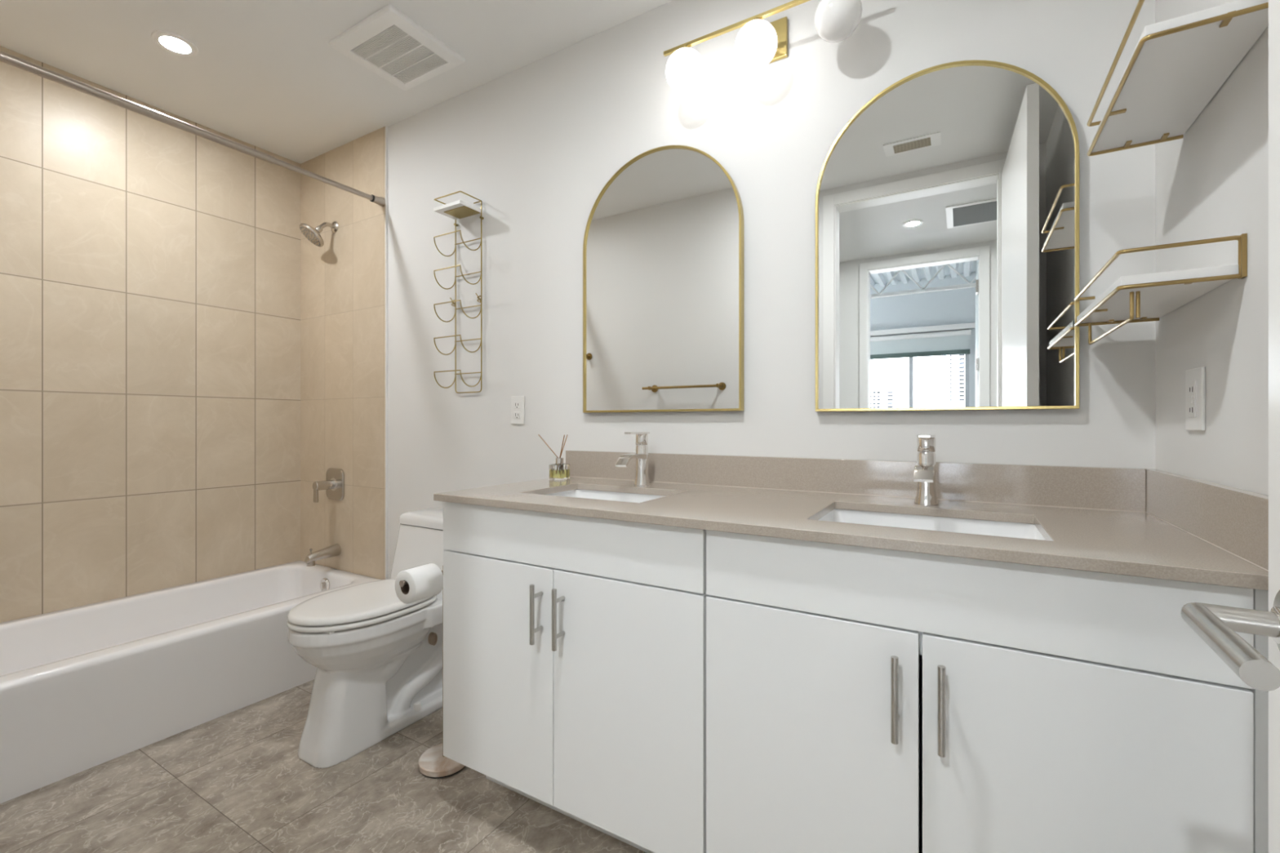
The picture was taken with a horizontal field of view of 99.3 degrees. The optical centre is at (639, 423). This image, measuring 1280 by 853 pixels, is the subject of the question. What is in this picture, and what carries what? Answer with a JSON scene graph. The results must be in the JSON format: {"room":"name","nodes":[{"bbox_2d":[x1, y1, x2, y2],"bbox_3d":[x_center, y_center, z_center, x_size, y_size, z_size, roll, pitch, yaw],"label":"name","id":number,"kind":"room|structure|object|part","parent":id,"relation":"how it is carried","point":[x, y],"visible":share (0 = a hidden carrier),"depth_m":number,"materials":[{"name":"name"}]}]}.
{"room":"bathroom","nodes":[
{"label":"bathroom","id":0,"kind":"room"},
{"bbox_2d":[0,679,646,852],"bbox_3d":[-0.840,1.147,1.332,3.800,0.080,2.090,0,0,31],"label":"floor","id":1,"kind":"structure","parent":0,"point":[237,781],"depth_m":1.57,"materials":[{"name":"grey tile"}]},
{"bbox_2d":[0,560,380,804],"bbox_3d":[-1.939,0.932,2.166,0.751,0.350,1.508,0,0,31],"label":"bathtub","id":2,"kind":"object","parent":1,"relation":"on","point":[84,687],"visible":0.79,"depth_m":2.01,"materials":[{"name":"white ceramic"}]},
{"bbox_3d":[-1.598,0.822,2.753,0.076,0.076,0.014,0,0,31],"label":"overflow plate","id":3,"kind":"part","parent":2,"relation":"part of","materials":[{"name":"silver metal"}]},
{"bbox_2d":[286,507,446,768],"bbox_3d":[-0.930,0.740,2.034,0.410,0.734,0.701,0,0,31],"label":"toilet","id":4,"kind":"object","parent":1,"relation":"on","point":[377,657],"visible":0.74,"depth_m":1.86,"materials":[{"name":"glossy white porcelain"},{"name":"glossy white plastic"}]},
{"bbox_3d":[-0.986,0.629,1.940,0.360,0.022,0.480,0,0,31],"label":"lid","id":5,"kind":"part","parent":4,"relation":"part of","materials":[{"name":"white plastic"}]},
{"bbox_3d":[-0.986,0.654,1.940,0.362,0.015,0.482,0,0,31],"label":"seat","id":6,"kind":"part","parent":4,"relation":"part of","materials":[{"name":"white plastic"}]},
{"bbox_3d":[-0.933,0.887,2.031,0.359,0.440,0.690,0,0,31],"label":"bowl","id":7,"kind":"part","parent":4,"relation":"part of","materials":[{"name":"white ceramic"}]},
{"bbox_3d":[-0.817,0.560,2.227,0.410,0.283,0.242,0,0,31],"label":"tank","id":8,"kind":"part","parent":4,"relation":"part of","materials":[{"name":"white ceramic"}]},
{"bbox_3d":[-0.802,0.395,2.251,0.398,0.044,0.197,0,0,31],"label":"tank lid","id":9,"kind":"part","parent":4,"relation":"part of","materials":[{"name":"white ceramic"}]},
{"bbox_2d":[399,564,465,777],"bbox_3d":[-0.656,0.784,1.735,0.158,0.645,0.238,0,0,31],"label":"toilet paper stand","id":10,"kind":"object","parent":1,"relation":"on","point":[433,763],"visible":0.58,"depth_m":1.73,"materials":[{"name":"silver metal"}]},
{"bbox_2d":[395,563,443,604],"bbox_3d":[-0.684,0.496,1.688,0.100,0.100,0.104,0,0,31],"label":"toilet paper roll","id":11,"kind":"object","parent":10,"relation":"hanging from","point":[424,581],"visible":0.98,"depth_m":1.66,"materials":[{"name":"white paper"}]},
{"bbox_3d":[-0.677,0.482,1.701,0.020,0.020,0.159,0,0,31],"label":"arm","id":12,"kind":"part","parent":10,"relation":"part of","materials":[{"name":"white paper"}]},
{"bbox_3d":[-0.636,0.772,1.770,0.012,0.620,0.012,0,0,31],"label":"post","id":13,"kind":"part","parent":10,"relation":"part of","materials":[{"name":"silver metal"}]},
{"bbox_2d":[443,501,708,852],"bbox_3d":[-0.077,0.664,1.586,0.812,0.886,0.630,0,0,31],"label":"vanity cabinet","id":14,"kind":"object","parent":1,"relation":"on","point":[575,646],"visible":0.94,"depth_m":1.31,"materials":[{"name":"white laminate"}]},
{"bbox_3d":[-0.386,0.658,1.462,0.404,0.588,0.019,0,0,31],"label":"door","id":15,"kind":"part","parent":14,"relation":"part of","materials":[{"name":"white laminate"}]},
{"bbox_3d":[-0.258,0.471,1.352,0.012,0.146,0.042,0,0,31],"label":"handle","id":16,"kind":"part","parent":14,"relation":"part of","materials":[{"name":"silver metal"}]},
{"bbox_3d":[-0.198,0.471,1.316,0.012,0.146,0.042,0,0,31],"label":"handle","id":17,"kind":"part","parent":14,"relation":"part of","materials":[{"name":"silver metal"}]},
{"bbox_3d":[-0.211,0.292,1.359,0.810,0.136,0.019,0,0,31],"label":"false drawer","id":18,"kind":"part","parent":14,"relation":"part of","materials":[{"name":"white laminate"}]},
{"bbox_3d":[-0.036,0.658,1.256,0.404,0.588,0.019,0,0,31],"label":"door","id":19,"kind":"part","parent":14,"relation":"part of","materials":[{"name":"white laminate"}]},
{"bbox_2d":[433,450,1268,590],"bbox_3d":[0.287,0.160,1.385,1.669,0.119,0.612,0,0,31],"label":"countertop","id":20,"kind":"structure","parent":14,"relation":"on","point":[1142,522],"depth_m":1.23,"materials":[{"name":"beige stone"}]},
{"bbox_2d":[537,434,569,479],"bbox_3d":[-0.312,0.119,1.957,0.130,0.159,0.061,0,0,31],"label":"reed diffuser","id":21,"kind":"object","parent":20,"relation":"on","point":[558,470],"visible":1,"depth_m":1.92,"materials":[{"name":"clear glass"}]},
{"bbox_2d":[549,462,569,479],"bbox_3d":[-0.287,0.168,1.939,0.054,0.062,0.054,0,0,31],"label":"bottle","id":22,"kind":"object","parent":21,"relation":"attached to","point":[557,471],"depth_m":1.92,"materials":[{"name":"clear glass"}]},
{"bbox_2d":[547,488,666,502],"bbox_3d":[-0.105,0.290,1.590,0.443,0.140,0.316,0,0,31],"label":"undermount sink","id":23,"kind":"object","parent":20,"relation":"in","point":[579,493],"visible":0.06,"depth_m":1.75,"materials":[{"name":"white ceramic"}]},
{"bbox_2d":[614,431,649,485],"bbox_3d":[-0.017,0.114,1.739,0.053,0.172,0.173,0,0,31],"label":"faucet","id":24,"kind":"object","parent":20,"relation":"on","point":[642,456],"visible":1,"depth_m":1.76,"materials":[{"name":"silver metal"}]},
{"bbox_3d":[-0.025,0.115,1.726,0.041,0.037,0.142,0,0,31],"label":"spout","id":25,"kind":"part","parent":24,"relation":"part of","materials":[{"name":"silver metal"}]},
{"bbox_3d":[-0.011,0.049,1.748,0.041,0.042,0.108,0,0,31],"label":"lever","id":26,"kind":"part","parent":24,"relation":"part of","materials":[{"name":"silver metal"}]},
{"bbox_2d":[913,435,938,505],"bbox_3d":[0.686,0.114,1.306,0.053,0.172,0.173,0,0,31],"label":"faucet","id":27,"kind":"object","parent":20,"relation":"on","point":[924,473],"visible":1,"depth_m":1.32,"materials":[{"name":"silver metal"}]},
{"bbox_3d":[0.678,0.115,1.293,0.041,0.037,0.142,0,0,31],"label":"spout","id":28,"kind":"part","parent":27,"relation":"part of","materials":[{"name":"silver metal"}]},
{"bbox_3d":[0.691,0.049,1.315,0.041,0.042,0.108,0,0,31],"label":"lever","id":29,"kind":"part","parent":27,"relation":"part of","materials":[{"name":"silver metal"}]},
{"bbox_2d":[818,508,1045,540],"bbox_3d":[0.602,0.290,1.159,0.454,0.140,0.340,0,0,31],"label":"undermount sink","id":30,"kind":"object","parent":20,"relation":"in","point":[1006,529],"visible":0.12,"depth_m":1.28,"materials":[{"name":"white ceramic"}]},
{"bbox_2d":[706,529,1268,852],"bbox_3d":[0.638,0.664,1.164,0.839,0.886,0.630,0,0,31],"label":"vanity cabinet","id":31,"kind":"object","parent":1,"relation":"on","point":[860,700],"depth_m":0.90,"materials":[{"name":"white laminate"}]},
{"bbox_3d":[0.315,0.658,1.049,0.398,0.588,0.019,0,0,31],"label":"door","id":32,"kind":"part","parent":31,"relation":"part of","materials":[{"name":"white laminate"}]},
{"bbox_3d":[0.442,0.471,0.939,0.012,0.146,0.042,0,0,31],"label":"handle","id":33,"kind":"part","parent":31,"relation":"part of","materials":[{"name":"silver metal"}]},
{"bbox_3d":[0.502,0.471,0.903,0.012,0.146,0.042,0,0,31],"label":"handle","id":34,"kind":"part","parent":31,"relation":"part of","materials":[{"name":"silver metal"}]},
{"bbox_3d":[0.489,0.292,0.947,0.802,0.136,0.019,0,0,31],"label":"false drawer","id":35,"kind":"part","parent":31,"relation":"part of","materials":[{"name":"white laminate"}]},
{"bbox_3d":[0.663,0.658,0.844,0.398,0.588,0.019,0,0,31],"label":"door","id":36,"kind":"part","parent":31,"relation":"part of","materials":[{"name":"white laminate"}]},
{"bbox_3d":[0.858,0.664,0.742,0.031,0.886,0.018,0,0,31],"label":"filler strip","id":37,"kind":"part","parent":31,"relation":"part of","materials":[{"name":"white wood"}]},
{"bbox_2d":[0,0,672,164],"bbox_3d":[-0.840,-1.486,1.332,3.800,0.100,2.090,0,0,31],"label":"ceiling","id":38,"kind":"structure","parent":0,"point":[267,75],"depth_m":2.09,"materials":[{"name":"paint"}]},
{"bbox_2d":[151,30,198,56],"bbox_3d":[-1.756,-1.432,2.054,0.136,0.006,0.136,0,0,31],"label":"recessed light","id":39,"kind":"object","parent":38,"relation":"in","point":[172,42],"visible":1,"depth_m":2.05,"materials":[{"name":"white paint"}]},
{"bbox_2d":[328,4,464,90],"bbox_3d":[-0.930,-1.426,2.094,0.370,0.020,0.330,0,0,31],"label":"exhaust fan cover","id":40,"kind":"object","parent":38,"relation":"attached to","point":[388,42],"visible":1,"depth_m":2.06,"materials":[{"name":"white paint"}]},
{"bbox_2d":[351,25,446,83],"bbox_3d":[-0.929,-1.424,2.101,0.265,0.014,0.226,0,0,31],"label":"grille","id":41,"kind":"object","parent":40,"relation":"attached to","point":[392,51],"depth_m":2.09,"materials":[{"name":"white plastic"}]},
{"bbox_2d":[387,0,1155,578],"bbox_3d":[-0.339,-0.165,2.181,3.800,2.543,0.120,0,0,31],"label":"wall","id":42,"kind":"structure","parent":0,"point":[538,143],"depth_m":1.77,"materials":[{"name":"paint"}]},
{"bbox_2d":[300,126,385,579],"bbox_3d":[-1.552,-0.330,2.821,0.754,2.213,0.009,0,0,31],"label":"wall tiles","id":43,"kind":"structure","parent":42,"relation":"attached to","point":[343,280],"depth_m":2.79,"materials":[{"name":"beige tile"}]},
{"bbox_2d":[0,50,385,206],"bbox_3d":[-1.630,-1.071,1.984,0.042,0.042,1.511,0,0,31],"label":"curtain rod","id":44,"kind":"object","parent":43,"relation":"attached to","point":[6,58],"visible":1,"depth_m":1.90,"materials":[{"name":"silver metal"}]},
{"bbox_3d":[-1.747,-1.071,1.786,0.029,0.029,0.990,0,0,31],"label":"rod","id":45,"kind":"part","parent":44,"relation":"part of","materials":[{"name":"silver metal"}]},
{"bbox_3d":[-1.384,-1.071,2.402,0.023,0.023,0.440,0,0,31],"label":"rod","id":46,"kind":"part","parent":44,"relation":"part of","materials":[{"name":"silver metal"}]},
{"bbox_2d":[299,221,338,247],"bbox_3d":[-1.644,-0.979,2.772,0.131,0.152,0.169,0,0,31],"label":"shower head","id":47,"kind":"object","parent":43,"relation":"attached to","point":[312,234],"visible":1,"depth_m":2.75},
{"bbox_3d":[-1.618,-1.009,2.799,0.021,0.058,0.092,0,0,31],"label":"shower arm","id":48,"kind":"part","parent":47,"relation":"part of","materials":[{"name":"silver metal"}]},
{"bbox_2d":[305,543,341,566],"bbox_3d":[-1.612,0.667,2.759,0.062,0.086,0.159,0,0,31],"label":"tub spout","id":49,"kind":"object","parent":43,"relation":"attached to","point":[334,550],"visible":1,"depth_m":2.74,"materials":[{"name":"silver metal"}]},
{"bbox_2d":[312,467,344,502],"bbox_3d":[-1.615,0.317,2.790,0.156,0.164,0.109,0,0,31],"label":"tub valve","id":50,"kind":"object","parent":43,"relation":"attached to","point":[334,484],"visible":1,"depth_m":2.80,"materials":[{"name":"silver metal"}]},
{"bbox_3d":[-1.625,0.346,2.772,0.047,0.106,0.068,0,0,31],"label":"lever handle","id":51,"kind":"part","parent":50,"relation":"part of","materials":[{"name":"silver metal"}]},
{"bbox_2d":[385,125,387,579],"bbox_3d":[-1.225,-0.342,2.627,0.006,2.188,0.010,0,0,31],"label":"trim","id":52,"kind":"structure","parent":42,"relation":"attached to","point":[386,126],"depth_m":2.62,"materials":[{"name":"white paint"}]},
{"bbox_2d":[433,191,484,393],"bbox_3d":[-0.767,-0.535,2.291,0.190,0.810,0.124,0,0,31],"label":"towel rack","id":53,"kind":"object","parent":42,"relation":"attached to","point":[460,209],"visible":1,"depth_m":2.29,"materials":[{"name":"gold metal"}]},
{"bbox_2d":[433,200,480,219],"bbox_3d":[-0.768,-0.896,2.285,0.160,0.014,0.112,0,0,31],"label":"shelf","id":54,"kind":"object","parent":53,"relation":"on","point":[460,209],"depth_m":2.27,"materials":[{"name":"white metal"}]},
{"bbox_2d":[434,191,481,204],"bbox_3d":[-0.766,-0.938,2.286,0.163,0.005,0.117,0,0,31],"label":"shelf","id":55,"kind":"object","parent":53,"relation":"on","point":[435,199],"depth_m":2.26,"materials":[{"name":"gold metal"}]},
{"bbox_3d":[-0.737,-0.534,2.334,0.163,0.808,0.005,0,0,31],"label":"frame","id":56,"kind":"part","parent":53,"relation":"part of","materials":[{"name":"gold metal"}]},
{"bbox_2d":[511,395,524,424],"bbox_3d":[-0.495,-0.053,2.198,0.070,0.113,0.007,0,0,31],"label":"wall outlet","id":57,"kind":"object","parent":42,"relation":"attached to","point":[517,402],"visible":1,"depth_m":2.19,"materials":[{"name":"white plastic"}]},
{"bbox_2d":[514,401,520,418],"bbox_3d":[-0.496,-0.053,2.196,0.034,0.069,0.002,0,0,31],"label":"socket","id":58,"kind":"object","parent":57,"relation":"attached to","point":[517,404],"depth_m":2.19,"materials":[{"name":"white plastic"}]},
{"bbox_2d":[582,145,743,413],"bbox_3d":[0.059,-0.488,1.860,0.611,0.898,0.026,0,0,31],"label":"arched mirror","id":59,"kind":"object","parent":42,"relation":"attached to","point":[663,246],"visible":1,"depth_m":1.84,"materials":[{"name":"gold metal"}]},
{"bbox_2d":[663,0,862,93],"bbox_3d":[0.351,-1.130,1.600,0.604,0.190,0.178,0,0,31],"label":"vanity light","id":60,"kind":"object","parent":42,"relation":"attached to","point":[759,43],"visible":1,"depth_m":1.55,"materials":[{"name":"white glass"}]},
{"bbox_3d":[0.141,-1.096,1.691,0.121,0.121,0.121,0,0,31],"label":"globe","id":61,"kind":"part","parent":60,"relation":"part of","materials":[{"name":"white glass"}]},
{"bbox_3d":[0.336,-1.096,1.576,0.121,0.121,0.121,0,0,31],"label":"globe","id":62,"kind":"part","parent":60,"relation":"part of","materials":[{"name":"white glass"}]},
{"bbox_3d":[0.392,-1.167,1.671,0.122,0.117,0.013,0,0,31],"label":"wall plate","id":63,"kind":"part","parent":60,"relation":"part of","materials":[{"name":"gold metal"}]},
{"bbox_3d":[0.532,-1.096,1.460,0.121,0.121,0.121,0,0,31],"label":"globe","id":64,"kind":"part","parent":60,"relation":"part of","materials":[{"name":"white glass"}]},
{"bbox_2d":[815,60,1079,411],"bbox_3d":[0.776,-0.486,1.437,0.604,0.902,0.026,0,0,31],"label":"arched mirror","id":65,"kind":"object","parent":42,"relation":"attached to","point":[947,206],"visible":1,"depth_m":1.41,"materials":[{"name":"gold metal"}]},
{"bbox_2d":[1155,0,1268,689],"bbox_3d":[0.745,-0.165,0.398,0.122,2.543,1.850,0,0,31],"label":"wall","id":66,"kind":"structure","parent":0,"point":[1212,181],"depth_m":0.92,"materials":[{"name":"paint"}]},
{"bbox_2d":[1074,233,1247,345],"bbox_3d":[0.970,-0.235,1.050,0.151,0.114,0.416,0,0,31],"label":"wall shelf","id":67,"kind":"object","parent":66,"relation":"attached to","point":[1148,297],"visible":1,"depth_m":0.94,"materials":[{"name":"white"}]},
{"bbox_3d":[0.970,-0.228,1.052,0.148,0.007,0.413,0,0,31],"label":"support frame","id":68,"kind":"part","parent":67,"relation":"part of","materials":[{"name":"gold metal"}]},
{"bbox_3d":[0.970,-0.258,1.050,0.151,0.066,0.416,0,0,31],"label":"guard rail","id":69,"kind":"part","parent":67,"relation":"part of","materials":[{"name":"gold metal"}]},
{"bbox_2d":[1087,0,1268,155],"bbox_3d":[0.897,-0.592,0.926,0.151,0.069,0.409,0,0,31],"label":"wall shelf","id":70,"kind":"object","parent":66,"relation":"attached to","point":[1176,66],"visible":1,"depth_m":0.88,"materials":[{"name":"white wood"}]},
{"bbox_3d":[0.897,-0.592,0.926,0.151,0.068,0.409,0,0,31],"label":"guard rail","id":71,"kind":"part","parent":70,"relation":"part of","materials":[{"name":"gold metal"}]},
{"bbox_2d":[1185,366,1205,431],"bbox_3d":[1.029,-0.044,1.010,0.009,0.115,0.082,0,0,31],"label":"wall outlet","id":72,"kind":"object","parent":66,"relation":"attached to","point":[1195,379],"visible":1,"depth_m":1.00,"materials":[{"name":"white plastic"}]},
{"bbox_2d":[1187,381,1196,417],"bbox_3d":[1.028,-0.044,1.011,0.003,0.067,0.034,0,0,31],"label":"socket","id":73,"kind":"object","parent":72,"relation":"attached to","point":[1192,385],"depth_m":1.01,"materials":[{"name":"white plastic"}]},
{"bbox_3d":[-2.364,-0.165,2.347,0.143,2.543,1.650,0,0,31],"label":"wall","id":74,"kind":"structure","parent":0,"visible":0},
{"bbox_2d":[0,45,300,622],"bbox_3d":[-2.267,-0.330,2.360,0.010,2.213,1.530,0,0,31],"label":"wall tiles","id":75,"kind":"structure","parent":74,"relation":"attached to","point":[150,268],"depth_m":2.39,"materials":[{"name":"beige tile"}]},
{"bbox_3d":[-1.259,-0.165,0.622,3.800,2.543,0.440,0,0,31],"label":"wall","id":76,"kind":"structure","parent":0,"visible":0},
{"bbox_2d":[1181,0,1279,852],"bbox_3d":[0.291,-0.112,0.092,0.115,2.413,0.868,0,0,31],"label":"door","id":77,"kind":"structure","parent":76,"relation":"in","point":[1217,625],"depth_m":0.44,"materials":[{"name":"white paint"}]},
{"bbox_3d":[0.429,0.152,0.373,0.067,0.018,0.135,0,0,31],"label":"lever","id":78,"kind":"part","parent":77,"relation":"part of","materials":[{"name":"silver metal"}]},
{"bbox_3d":[0.488,0.152,0.404,0.008,0.060,0.060,0,0,33],"label":"handle","id":79,"kind":"part","parent":77,"relation":"part of","materials":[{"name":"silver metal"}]}
]}

